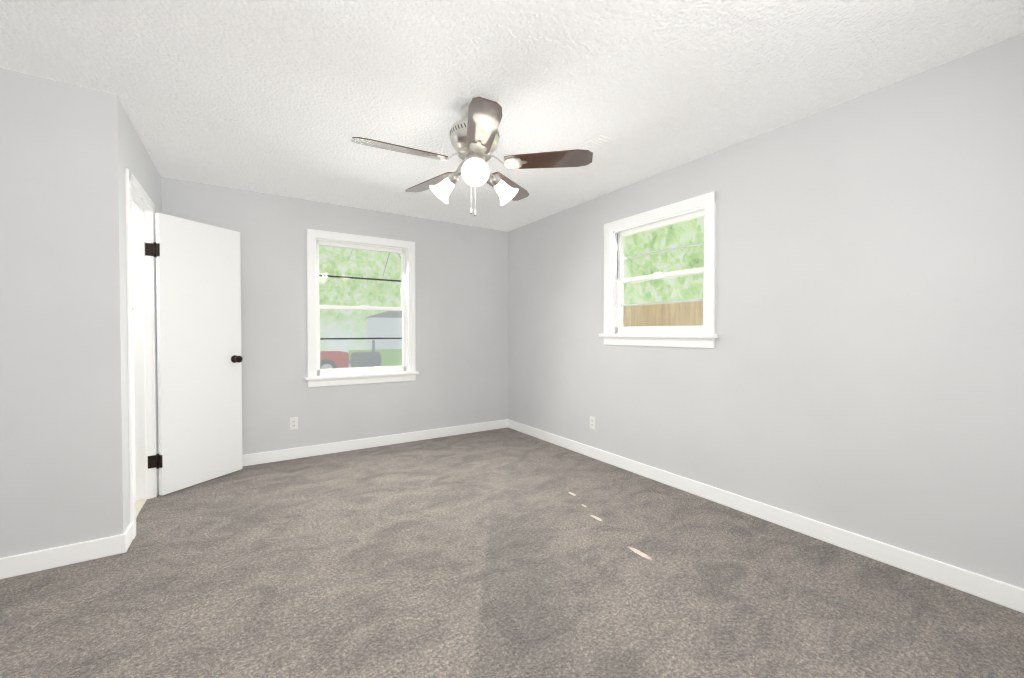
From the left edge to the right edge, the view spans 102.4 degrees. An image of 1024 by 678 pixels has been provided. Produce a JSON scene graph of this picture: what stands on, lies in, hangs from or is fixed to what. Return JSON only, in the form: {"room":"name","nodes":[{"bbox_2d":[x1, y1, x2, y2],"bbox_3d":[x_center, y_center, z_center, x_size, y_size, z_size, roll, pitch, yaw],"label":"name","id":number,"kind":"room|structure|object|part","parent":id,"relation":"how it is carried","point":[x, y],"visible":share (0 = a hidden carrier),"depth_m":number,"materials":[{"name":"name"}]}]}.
{"room":"empty bedroom","nodes":[
{"label":"empty bedroom","id":0,"kind":"room"},
{"bbox_2d":[0,68,86,557],"bbox_3d":[-2.849,-0.067,1.789,1.440,2.440,0.140,-1,1,-33],"label":"wall","id":1,"kind":"structure","parent":0,"point":[42,459],"depth_m":2.04,"materials":[{"name":"paint"}]},
{"bbox_2d":[0,534,126,578],"bbox_3d":[-2.684,1.103,1.822,1.453,0.100,0.013,-1,1,-33],"label":"baseboard","id":2,"kind":"structure","parent":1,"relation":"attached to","point":[26,563],"depth_m":2.08,"materials":[{"name":"white wood"}]},
{"bbox_2d":[80,86,161,540],"bbox_3d":[-2.517,-0.081,2.730,0.140,2.440,1.360,-1,1,-33],"label":"wall","id":3,"kind":"structure","parent":0,"point":[113,147],"depth_m":2.17,"materials":[{"name":"paint"}]},
{"bbox_2d":[124,523,132,549],"bbox_3d":[-2.125,1.096,2.283,0.013,0.100,0.154,-1,1,-33],"label":"baseboard","id":4,"kind":"structure","parent":3,"relation":"attached to","point":[128,532],"depth_m":2.28,"materials":[{"name":"white wood"}]},
{"bbox_2d":[125,168,157,538],"bbox_3d":[-2.435,0.088,2.624,0.192,2.105,0.780,-1,1,-33],"label":"door frame","id":5,"kind":"structure","parent":3,"relation":"attached to","point":[141,322],"depth_m":2.89,"materials":[{"name":"white wood"}]},
{"bbox_2d":[145,213,242,494],"bbox_3d":[-2.433,0.109,3.211,0.171,2.022,0.662,0,1,19],"label":"door","id":6,"kind":"structure","parent":3,"relation":"in","point":[198,299],"depth_m":3.17,"materials":[{"name":"white wood"}]},
{"bbox_3d":[-2.567,0.121,2.928,0.048,1.600,0.004,-1,1,-33],"label":"door jamb hinge leaves","id":7,"kind":"part","parent":6,"relation":"part of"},
{"bbox_2d":[136,499,146,516],"bbox_3d":[-3.031,1.140,2.499,1.205,0.006,1.220,-1,1,-33],"label":"floor","id":8,"kind":"structure","parent":0,"point":[140,503],"depth_m":2.82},
{"bbox_2d":[161,177,507,454],"bbox_3d":[-1.997,-0.099,3.960,4.830,2.440,0.140,-1,1,-33],"label":"wall","id":9,"kind":"structure","parent":0,"point":[461,321],"depth_m":4.13,"materials":[{"name":"paint"}]},
{"bbox_2d":[289,417,297,429],"bbox_3d":[-2.043,0.792,3.855,0.070,0.114,0.009,-1,1,-33],"label":"electrical outlet","id":10,"kind":"object","parent":9,"relation":"attached to","point":[293,423],"visible":1,"depth_m":3.85,"materials":[{"name":"white plastic"}]},
{"bbox_2d":[305,229,418,386],"bbox_3d":[-1.531,-0.295,4.243,1.104,1.498,0.225,-1,1,-33],"label":"window","id":11,"kind":"structure","parent":9,"relation":"in","point":[318,376],"depth_m":4.24,"materials":[{"name":"white"}]},
{"bbox_2d":[242,419,507,466],"bbox_3d":[-1.435,1.066,4.250,3.310,0.100,0.013,-1,1,-33],"label":"baseboard","id":12,"kind":"structure","parent":9,"relation":"attached to","point":[282,455],"depth_m":4.19,"materials":[{"name":"white wood"}]},
{"bbox_2d":[0,427,1023,677],"bbox_3d":[-0.782,1.201,1.918,5.030,0.100,4.920,-1,1,-33],"label":"floor","id":13,"kind":"structure","parent":0,"point":[502,553],"depth_m":1.89,"materials":[{"name":"grey carpet"}]},
{"bbox_2d":[0,0,1023,230],"bbox_3d":[-0.782,-1.338,1.880,5.030,0.100,4.920,-1,1,-33],"label":"ceiling","id":14,"kind":"structure","parent":0,"point":[290,98],"depth_m":2.01,"materials":[{"name":"white paint"}]},
{"bbox_2d":[350,97,592,215],"bbox_3d":[-0.251,-0.984,2.330,1.242,0.623,1.270,-1,1,-33],"label":"ceiling fan","id":15,"kind":"object","parent":14,"relation":"hanging from","point":[474,136],"visible":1,"depth_m":2.24,"materials":[{"name":"silver metal"}]},
{"bbox_2d":[572,135,615,152],"bbox_3d":[0.535,-1.295,2.780,0.150,0.014,0.300,-1,1,-33],"label":"ceiling vent","id":16,"kind":"object","parent":14,"relation":"in","point":[596,143],"visible":0.65,"depth_m":2.73,"materials":[{"name":"white metal"}]},
{"bbox_2d":[508,32,1023,588],"bbox_3d":[1.308,-0.088,3.168,0.140,2.440,4.780,-1,1,-33],"label":"wall","id":17,"kind":"structure","parent":0,"point":[858,368],"depth_m":2.25,"materials":[{"name":"paint"}]},
{"bbox_2d":[590,416,594,428],"bbox_3d":[0.760,0.792,3.892,0.009,0.114,0.070,-1,1,-33],"label":"electrical outlet","id":18,"kind":"object","parent":17,"relation":"attached to","point":[592,422],"visible":1,"depth_m":3.89,"materials":[{"name":"white plastic"}]},
{"bbox_2d":[599,191,717,347],"bbox_3d":[1.180,-0.486,3.338,0.225,1.088,1.095,-1,1,-33],"label":"window","id":19,"kind":"structure","parent":17,"relation":"in","point":[616,332],"depth_m":3.31,"materials":[{"name":"white"}]},
{"bbox_2d":[508,419,1023,612],"bbox_3d":[1.210,1.082,3.197,0.013,0.100,4.627,-1,1,-33],"label":"baseboard","id":20,"kind":"structure","parent":17,"relation":"attached to","point":[994,590],"depth_m":2.32,"materials":[{"name":"white wood"}]},
{"label":"outside","id":21,"kind":"structure","parent":0,"visible":0},
{"bbox_2d":[319,245,400,351],"bbox_3d":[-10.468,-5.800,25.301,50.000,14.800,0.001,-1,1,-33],"label":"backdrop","id":22,"kind":"structure","parent":21,"point":[351,293],"depth_m":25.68,"materials":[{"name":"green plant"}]},
{"bbox_2d":[623,216,703,303],"bbox_3d":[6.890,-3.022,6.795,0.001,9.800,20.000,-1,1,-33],"label":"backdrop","id":23,"kind":"structure","parent":21,"point":[659,266],"depth_m":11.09,"materials":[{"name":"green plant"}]},
{"bbox_3d":[-0.935,1.870,10.680,50.000,0.100,34.900,-1,1,-33],"label":"ground","id":24,"kind":"structure","parent":21,"visible":0},
{"bbox_2d":[320,351,350,368],"bbox_3d":[-9.908,0.806,17.427,5.520,1.820,2.100,-1,1,-36],"label":"truck","id":25,"kind":"object","parent":24,"relation":"on","point":[328,359],"depth_m":17.83,"materials":[{"name":"red metal"}]},
{"bbox_2d":[341,340,380,367],"bbox_3d":[-5.638,0.897,15.386,1.325,1.700,0.600,-1,1,-43],"label":"outdoor grill","id":26,"kind":"object","parent":24,"relation":"on","point":[368,357],"depth_m":15.31,"materials":[{"name":"black metal"}]},
{"bbox_2d":[349,349,401,367],"bbox_3d":[-5.156,1.098,25.387,9.100,0.998,1.000,-1,1,-33],"label":"bank","id":27,"kind":"object","parent":24,"relation":"on","point":[386,357],"depth_m":23.56,"materials":[{"name":"green plant"}]},
{"bbox_2d":[365,307,401,349],"bbox_3d":[-5.450,-0.528,27.198,8.000,4.200,1.800,-1,1,-33],"label":"house","id":28,"kind":"structure","parent":24,"relation":"on","point":[379,326],"depth_m":24.95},
{"bbox_2d":[623,301,702,326],"bbox_3d":[2.063,0.752,4.205,0.040,2.330,4.400,-1,1,-33],"label":"fence panel","id":29,"kind":"object","parent":24,"relation":"on","point":[663,313],"depth_m":4.66,"materials":[{"name":"brown wood"}]}
]}

